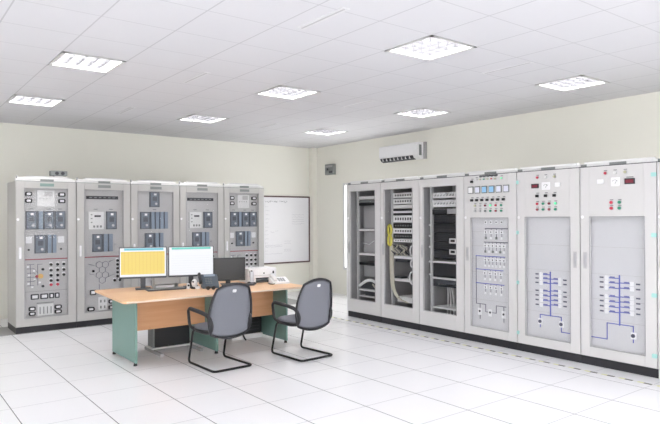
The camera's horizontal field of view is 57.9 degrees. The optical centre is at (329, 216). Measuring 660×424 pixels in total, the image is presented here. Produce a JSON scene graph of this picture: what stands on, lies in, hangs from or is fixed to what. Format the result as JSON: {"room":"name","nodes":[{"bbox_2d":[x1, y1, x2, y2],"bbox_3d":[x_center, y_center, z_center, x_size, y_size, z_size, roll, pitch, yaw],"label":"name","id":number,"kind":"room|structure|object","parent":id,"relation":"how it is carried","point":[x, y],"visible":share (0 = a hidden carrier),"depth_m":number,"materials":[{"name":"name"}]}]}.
{"room":"electrical room","nodes":[
{"label":"electrical room","id":0,"kind":"room"},
{"bbox_2d":[0,123,308,318],"bbox_3d":[-4.973,-0.081,9.917,11.720,3.465,0.100,0,0,-37],"label":"wall","id":1,"kind":"structure","parent":0,"point":[25,150],"depth_m":11.00,"materials":[{"name":"beige paint"}]},
{"bbox_2d":[49,171,66,176],"bbox_3d":[-3.977,-0.621,8.731,0.230,0.085,0.106,0,0,-37],"label":"lamp","id":2,"kind":"object","parent":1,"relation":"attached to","point":[51,173],"visible":1,"depth_m":8.69,"materials":[{"name":"white metal"}]},
{"bbox_2d":[264,196,309,264],"bbox_3d":[-1.169,0.287,12.745,1.800,1.455,0.030,0,0,-37],"label":"whiteboard","id":3,"kind":"object","parent":1,"relation":"attached to","point":[286,218],"visible":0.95,"depth_m":12.91,"materials":[{"name":"white plastic"}]},
{"bbox_2d":[0,0,659,147],"bbox_3d":[-0.330,-1.561,3.847,11.520,0.015,15.200,0,0,-37],"label":"ceiling","id":4,"kind":"structure","parent":0,"point":[247,48],"depth_m":5.95,"materials":[{"name":"tile"}]},
{"bbox_2d":[6,94,64,106],"bbox_3d":[-3.896,-1.572,7.880,0.598,0.106,0.598,0,0,-37],"label":"ceiling light","id":5,"kind":"object","parent":4,"relation":"attached to","point":[18,99],"visible":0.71,"depth_m":7.92,"materials":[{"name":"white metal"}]},
{"bbox_2d":[48,51,126,73],"bbox_3d":[-2.437,-1.585,5.974,0.598,0.106,0.598,0,0,-37],"label":"ceiling light","id":6,"kind":"object","parent":4,"relation":"attached to","point":[64,59],"visible":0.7,"depth_m":6.00,"materials":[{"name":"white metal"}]},
{"bbox_2d":[119,107,135,113],"bbox_3d":[-2.924,-1.524,8.586,0.070,0.006,0.600,0,0,-37],"label":"ceiling vent","id":7,"kind":"object","parent":4,"relation":"in","point":[130,108],"visible":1,"depth_m":8.57,"materials":[{"name":"silver metal"}]},
{"bbox_2d":[182,72,209,82],"bbox_3d":[-1.489,-1.537,6.612,0.070,0.006,0.600,0,0,-37],"label":"ceiling vent","id":8,"kind":"object","parent":4,"relation":"in","point":[203,73],"visible":1,"depth_m":6.59,"materials":[{"name":"silver metal"}]},
{"bbox_2d":[177,114,228,122],"bbox_3d":[-1.990,-1.575,9.339,0.598,0.106,0.598,0,0,-37],"label":"ceiling light","id":9,"kind":"object","parent":4,"relation":"attached to","point":[195,118],"visible":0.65,"depth_m":9.38,"materials":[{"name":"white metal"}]},
{"bbox_2d":[255,85,319,99],"bbox_3d":[-0.531,-1.588,7.433,0.598,0.106,0.598,0,0,-37],"label":"ceiling light","id":10,"kind":"object","parent":4,"relation":"attached to","point":[285,92],"visible":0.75,"depth_m":7.47,"materials":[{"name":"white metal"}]},
{"bbox_2d":[297,7,349,29],"bbox_3d":[-0.062,-1.549,4.682,0.070,0.006,0.600,0,0,-37],"label":"ceiling vent","id":11,"kind":"object","parent":4,"relation":"in","point":[342,9],"visible":1,"depth_m":4.66,"materials":[{"name":"silver metal"}]},
{"bbox_2d":[302,128,348,134],"bbox_3d":[-0.084,-1.579,10.798,0.598,0.106,0.598,0,0,-37],"label":"ceiling light","id":12,"kind":"object","parent":4,"relation":"attached to","point":[321,131],"visible":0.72,"depth_m":10.84,"materials":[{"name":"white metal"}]},
{"bbox_2d":[394,108,450,117],"bbox_3d":[1.375,-1.591,8.892,0.598,0.106,0.598,0,0,-37],"label":"ceiling light","id":13,"kind":"object","parent":4,"relation":"attached to","point":[421,112],"visible":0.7,"depth_m":8.93,"materials":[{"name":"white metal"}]},
{"bbox_2d":[385,35,476,60],"bbox_3d":[0.928,-1.601,5.528,0.598,0.106,0.598,0,0,-37],"label":"ceiling light","id":14,"kind":"object","parent":4,"relation":"attached to","point":[429,48],"visible":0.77,"depth_m":5.56,"materials":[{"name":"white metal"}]},
{"bbox_2d":[482,61,533,73],"bbox_3d":[1.851,-1.552,6.247,0.070,0.006,0.600,0,0,-37],"label":"ceiling vent","id":15,"kind":"object","parent":4,"relation":"in","point":[529,62],"visible":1,"depth_m":6.21,"materials":[{"name":"silver metal"}]},
{"bbox_2d":[536,75,609,91],"bbox_3d":[2.833,-1.604,6.987,0.598,0.106,0.598,0,0,-37],"label":"ceiling light","id":16,"kind":"object","parent":4,"relation":"attached to","point":[581,81],"visible":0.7,"depth_m":7.02,"materials":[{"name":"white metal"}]},
{"bbox_2d":[0,291,659,423],"bbox_3d":[-0.316,1.661,3.837,11.720,0.100,15.400,0,0,-37],"label":"floor","id":17,"kind":"structure","parent":0,"point":[372,375],"depth_m":5.76,"materials":[{"name":"tile"}]},
{"bbox_2d":[7,175,75,333],"bbox_3d":[-4.246,0.534,8.792,0.799,2.221,0.670,0,0,-37],"label":"tall cabinet","id":18,"kind":"object","parent":17,"relation":"on","point":[41,210],"visible":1,"depth_m":8.56,"materials":[{"name":"grey metal"}]},
{"bbox_2d":[76,178,130,326],"bbox_3d":[-3.608,0.533,9.280,0.799,2.221,0.670,0,0,-37],"label":"tall cabinet","id":19,"kind":"object","parent":17,"relation":"on","point":[102,204],"visible":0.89,"depth_m":9.01,"materials":[{"name":"grey metal"}]},
{"bbox_2d":[0,298,296,335],"bbox_3d":[-2.900,1.640,9.878,5.760,0.004,0.750,0,0,-37],"label":"trim","id":20,"kind":"structure","parent":17,"relation":"on","point":[4,331],"depth_m":8.66,"materials":[{"name":"black plastic"}]},
{"bbox_2d":[130,180,179,286],"bbox_3d":[-2.969,0.532,9.769,0.799,2.221,0.670,0,0,-37],"label":"tall cabinet","id":21,"kind":"object","parent":17,"relation":"on","point":[154,204],"visible":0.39,"depth_m":9.52,"materials":[{"name":"grey metal"}]},
{"bbox_2d":[144,343,202,356],"bbox_3d":[-1.908,1.604,7.265,0.520,0.050,0.540,0,0,-37],"label":"stand","id":22,"kind":"object","parent":17,"relation":"on","point":[146,347],"visible":0.74,"depth_m":7.21,"materials":[{"name":"white metal"}]},
{"bbox_2d":[148,325,189,347],"bbox_3d":[-1.990,1.380,7.368,0.465,0.400,0.180,0,0,-37],"label":"computer tower","id":23,"kind":"object","parent":22,"relation":"on","point":[176,335],"visible":0.56,"depth_m":7.28,"materials":[{"name":"black plastic"}]},
{"bbox_2d":[95,280,302,365],"bbox_3d":[-1.598,1.258,7.390,2.335,0.740,1.302,0,0,-37],"label":"office desk","id":24,"kind":"object","parent":17,"relation":"on","point":[133,310],"visible":0.59,"depth_m":7.05,"materials":[{"name":"brown wood"}]},
{"bbox_2d":[119,247,166,289],"bbox_3d":[-2.292,0.634,7.311,0.555,0.515,0.170,0,0,-20],"label":"computer monitor","id":25,"kind":"object","parent":24,"relation":"on","point":[142,263],"visible":0.98,"depth_m":7.29,"materials":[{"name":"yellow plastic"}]},
{"bbox_2d":[151,275,177,287],"bbox_3d":[-2.084,0.816,7.526,0.300,0.150,0.140,0,0,-31],"label":"document tray","id":26,"kind":"object","parent":24,"relation":"on","point":[168,281],"visible":0.8,"depth_m":7.47,"materials":[{"name":"white plastic"}]},
{"bbox_2d":[145,286,185,290],"bbox_3d":[-1.993,0.879,7.243,0.460,0.021,0.140,0,0,-31],"label":"keyboard","id":27,"kind":"object","parent":24,"relation":"on","point":[180,287],"visible":1,"depth_m":7.20,"materials":[{"name":"grey plastic"}]},
{"bbox_2d":[168,246,213,287],"bbox_3d":[-1.751,0.632,7.517,0.555,0.515,0.170,0,0,-20],"label":"computer monitor","id":28,"kind":"object","parent":24,"relation":"on","point":[183,261],"visible":0.9,"depth_m":7.49,"materials":[{"name":"grey plastic"}]},
{"bbox_2d":[191,279,199,288],"bbox_3d":[-1.666,0.831,7.356,0.100,0.115,0.105,0,0,-26],"label":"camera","id":29,"kind":"object","parent":24,"relation":"on","point":[194,281],"visible":1,"depth_m":7.33,"materials":[{"name":"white plastic"}]},
{"bbox_2d":[197,273,218,288],"bbox_3d":[-1.517,0.793,7.424,0.245,0.190,0.198,0,0,-20],"label":"desk telephone","id":30,"kind":"object","parent":24,"relation":"on","point":[210,280],"visible":0.98,"depth_m":7.40,"materials":[{"name":"plastic"}]},
{"bbox_2d":[214,257,244,284],"bbox_3d":[-1.328,0.714,7.796,0.435,0.350,0.170,0,0,-21],"label":"computer monitor","id":31,"kind":"object","parent":24,"relation":"on","point":[226,269],"visible":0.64,"depth_m":7.78,"materials":[{"name":"black plastic"}]},
{"bbox_2d":[247,270,255,283],"bbox_3d":[-1.024,0.794,7.803,0.090,0.187,0.100,0,0,-26],"label":"cordless phone","id":32,"kind":"object","parent":24,"relation":"on","point":[251,272],"visible":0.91,"depth_m":7.79,"materials":[{"name":"grey plastic"}]},
{"bbox_2d":[240,266,275,282],"bbox_3d":[-0.982,0.793,8.128,0.420,0.190,0.284,0,0,-34],"label":"printer","id":33,"kind":"object","parent":24,"relation":"on","point":[261,274],"visible":0.75,"depth_m":8.02,"materials":[{"name":"white plastic"}]},
{"bbox_2d":[256,280,268,282],"bbox_3d":[-0.923,0.878,8.085,0.250,0.020,0.120,0,0,-34],"label":"paper tray","id":34,"kind":"object","parent":33,"relation":"on","point":[257,281],"depth_m":8.06,"materials":[{"name":"grey plastic"}]},
{"bbox_2d":[268,273,289,284],"bbox_3d":[-0.692,0.820,7.883,0.274,0.132,0.247,0,0,-23],"label":"desk telephone","id":35,"kind":"object","parent":24,"relation":"on","point":[272,279],"visible":1,"depth_m":7.85,"materials":[{"name":"white plastic"}]},
{"bbox_2d":[179,181,223,283],"bbox_3d":[-2.331,0.531,10.258,0.799,2.221,0.670,0,0,-37],"label":"tall cabinet","id":36,"kind":"object","parent":17,"relation":"on","point":[201,204],"visible":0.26,"depth_m":10.03,"materials":[{"name":"grey metal"}]},
{"bbox_2d":[187,283,251,372],"bbox_3d":[-1.199,1.161,6.523,0.576,0.922,0.627,0,0,-40],"label":"chair","id":37,"kind":"object","parent":17,"relation":"on","point":[229,315],"visible":1,"depth_m":6.33,"materials":[{"name":"grey fabric"}]},
{"bbox_2d":[223,183,263,266],"bbox_3d":[-1.693,0.529,10.746,0.799,2.221,0.670,0,0,-37],"label":"tall cabinet","id":38,"kind":"object","parent":17,"relation":"on","point":[243,203],"visible":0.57,"depth_m":10.53,"materials":[{"name":"grey metal"}]},
{"bbox_2d":[228,332,262,340],"bbox_3d":[-1.168,1.599,8.027,0.460,0.060,0.250,0,0,-37],"label":"plinth","id":39,"kind":"object","parent":17,"relation":"on","point":[259,334],"visible":0.47,"depth_m":7.94,"materials":[{"name":"white plastic"}]},
{"bbox_2d":[245,316,260,333],"bbox_3d":[-1.171,1.369,8.030,0.460,0.400,0.204,0,0,-37],"label":"case","id":40,"kind":"object","parent":17,"relation":"on","point":[255,327],"visible":0.26,"depth_m":8.03,"materials":[{"name":"black plastic"}]},
{"bbox_2d":[271,278,332,361],"bbox_3d":[-0.322,1.159,6.980,0.576,0.922,0.627,0,0,-41],"label":"chair","id":41,"kind":"object","parent":17,"relation":"on","point":[313,309],"visible":1,"depth_m":6.79,"materials":[{"name":"grey fabric"}]},
{"bbox_2d":[346,179,382,322],"bbox_3d":[0.827,0.527,9.674,0.820,2.198,0.840,0,0,-37],"label":"tall cabinet","id":42,"kind":"object","parent":17,"relation":"on","point":[363,198],"visible":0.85,"depth_m":9.67,"materials":[{"name":"metal"}]},
{"bbox_2d":[359,200,373,202],"bbox_3d":[0.746,-0.244,9.614,0.300,0.029,0.505,0,0,-37],"label":"shelf","id":43,"kind":"object","parent":42,"relation":"attached to","point":[364,201],"depth_m":9.63,"materials":[{"name":"grey metal"}]},
{"bbox_2d":[359,196,373,199],"bbox_3d":[0.745,-0.299,9.614,0.300,0.048,0.505,0,0,-37],"label":"shelf","id":44,"kind":"object","parent":42,"relation":"attached to","point":[364,197],"depth_m":9.62,"materials":[{"name":"white metal"}]},
{"bbox_2d":[359,288,374,291],"bbox_3d":[0.752,1.185,9.610,0.300,0.024,0.505,0,0,-37],"label":"shelf","id":45,"kind":"object","parent":42,"relation":"attached to","point":[364,289],"depth_m":9.58,"materials":[{"name":"white metal"}]},
{"bbox_2d":[359,261,374,265],"bbox_3d":[0.750,0.763,9.611,0.300,0.044,0.505,0,0,-37],"label":"shelf","id":46,"kind":"object","parent":42,"relation":"attached to","point":[369,263],"depth_m":9.60,"materials":[{"name":"black metal"}]},
{"bbox_2d":[359,252,374,255],"bbox_3d":[0.749,0.607,9.611,0.300,0.032,0.505,0,0,-37],"label":"shelf","id":47,"kind":"object","parent":42,"relation":"attached to","point":[365,253],"depth_m":9.60,"materials":[{"name":"white metal"}]},
{"bbox_2d":[359,229,374,230],"bbox_3d":[0.748,0.218,9.613,0.300,0.032,0.505,0,0,-37],"label":"shelf","id":48,"kind":"object","parent":42,"relation":"attached to","point":[359,229],"depth_m":9.57,"materials":[{"name":"white metal"}]},
{"bbox_2d":[381,176,420,329],"bbox_3d":[1.330,0.522,9.017,0.820,2.198,0.804,0,0,-37],"label":"tall cabinet","id":49,"kind":"object","parent":17,"relation":"on","point":[400,226],"visible":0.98,"depth_m":8.98,"materials":[{"name":"metal"}]},
{"bbox_2d":[394,276,411,282],"bbox_3d":[1.262,0.953,8.983,0.350,0.041,0.525,0,0,-37],"label":"shelf","id":50,"kind":"object","parent":49,"relation":"attached to","point":[396,278],"depth_m":8.96,"materials":[{"name":"white metal"}]},
{"bbox_2d":[394,255,411,258],"bbox_3d":[1.261,0.614,8.985,0.350,0.041,0.525,0,0,-37],"label":"shelf","id":51,"kind":"object","parent":49,"relation":"attached to","point":[395,256],"depth_m":8.94,"materials":[{"name":"white metal"}]},
{"bbox_2d":[419,172,465,338],"bbox_3d":[1.822,0.518,8.375,0.820,2.198,0.804,0,0,-37],"label":"tall cabinet","id":52,"kind":"object","parent":17,"relation":"on","point":[441,196],"visible":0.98,"depth_m":8.30,"materials":[{"name":"metal"}]},
{"bbox_2d":[433,304,455,310],"bbox_3d":[1.755,1.277,8.340,0.350,0.020,0.505,0,0,-37],"label":"shelf","id":53,"kind":"object","parent":52,"relation":"attached to","point":[450,307],"depth_m":8.38,"materials":[{"name":"white metal"}]},
{"bbox_2d":[433,277,455,280],"bbox_3d":[1.730,0.864,8.323,0.310,0.020,0.525,0,0,-37],"label":"shelf","id":54,"kind":"object","parent":52,"relation":"attached to","point":[434,278],"depth_m":8.26,"materials":[{"name":"white metal"}]},
{"bbox_2d":[433,260,455,263],"bbox_3d":[1.729,0.636,8.324,0.310,0.024,0.525,0,0,-37],"label":"shelf","id":55,"kind":"object","parent":52,"relation":"attached to","point":[434,261],"depth_m":8.33,"materials":[{"name":"white metal"}]},
{"bbox_2d":[464,168,517,349],"bbox_3d":[2.310,0.514,7.730,0.828,2.198,0.804,0,0,-37],"label":"tall cabinet","id":56,"kind":"object","parent":17,"relation":"on","point":[490,196],"visible":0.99,"depth_m":7.50,"materials":[{"name":"metal"}]},
{"bbox_2d":[332,317,659,386],"bbox_3d":[1.673,1.614,7.500,0.032,0.002,6.600,0,0,-37],"label":"tape","id":57,"kind":"object","parent":17,"relation":"on","point":[332,317],"visible":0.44,"depth_m":6.85,"materials":[{"name":"black plastic"}]},
{"bbox_2d":[516,163,581,362],"bbox_3d":[2.801,0.510,7.089,0.828,2.198,0.806,0,0,-37],"label":"tall cabinet","id":58,"kind":"object","parent":17,"relation":"on","point":[548,232],"visible":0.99,"depth_m":6.85,"materials":[{"name":"metal"}]},
{"bbox_2d":[580,157,658,377],"bbox_3d":[3.297,0.505,6.448,0.820,2.198,0.804,0,0,-37],"label":"tall cabinet","id":59,"kind":"object","parent":17,"relation":"on","point":[619,198],"visible":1,"depth_m":6.21,"materials":[{"name":"metal"}]},
{"bbox_2d":[657,158,659,378],"bbox_3d":[3.788,0.501,5.806,0.820,2.198,0.804,0,0,-37],"label":"tall cabinet","id":60,"kind":"object","parent":17,"relation":"on","point":[658,161],"visible":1,"depth_m":5.88,"materials":[{"name":"metal"}]},
{"bbox_2d":[317,91,659,294],"bbox_3d":[4.270,-0.129,7.359,0.150,3.465,15.200,0,0,-37],"label":"wall","id":61,"kind":"structure","parent":0,"point":[628,127],"depth_m":9.42,"materials":[{"name":"beige paint"}]},
{"bbox_2d":[309,148,316,280],"bbox_3d":[-0.374,0.060,13.286,0.120,3.165,0.140,0,0,-37],"label":"trim","id":62,"kind":"structure","parent":61,"relation":"attached to","point":[312,151],"depth_m":13.23,"materials":[{"name":"beige paint"}]},
{"bbox_2d":[325,164,335,174],"bbox_3d":[0.003,-1.010,12.826,0.078,0.230,0.300,0,0,-37],"label":"wall box","id":63,"kind":"object","parent":61,"relation":"attached to","point":[330,169],"visible":1,"depth_m":12.76,"materials":[{"name":"grey plastic"}]},
{"bbox_2d":[343,183,347,269],"bbox_3d":[0.950,0.201,11.590,0.060,1.800,2.150,0,0,-37],"label":"window","id":64,"kind":"structure","parent":61,"relation":"in","point":[344,184],"depth_m":12.40,"materials":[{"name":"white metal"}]},
{"bbox_2d":[379,142,426,162],"bbox_3d":[1.315,-1.174,11.007,0.206,0.307,1.095,0,0,-37],"label":"air conditioner","id":65,"kind":"object","parent":61,"relation":"attached to","point":[414,150],"visible":1,"depth_m":10.84,"materials":[{"name":"white plastic"}]},
{"bbox_2d":[380,155,415,162],"bbox_3d":[1.249,-1.056,11.022,0.092,0.073,0.860,0,0,-37],"label":"outlet","id":66,"kind":"object","parent":65,"relation":"attached to","point":[388,158],"depth_m":11.01,"materials":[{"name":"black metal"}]},
{"bbox_2d":[419,144,421,154],"bbox_3d":[1.605,-1.185,10.600,0.060,0.190,0.004,0,0,-37],"label":"vent","id":67,"kind":"object","parent":65,"relation":"attached to","point":[420,145],"depth_m":10.60,"materials":[{"name":"grey plastic"}]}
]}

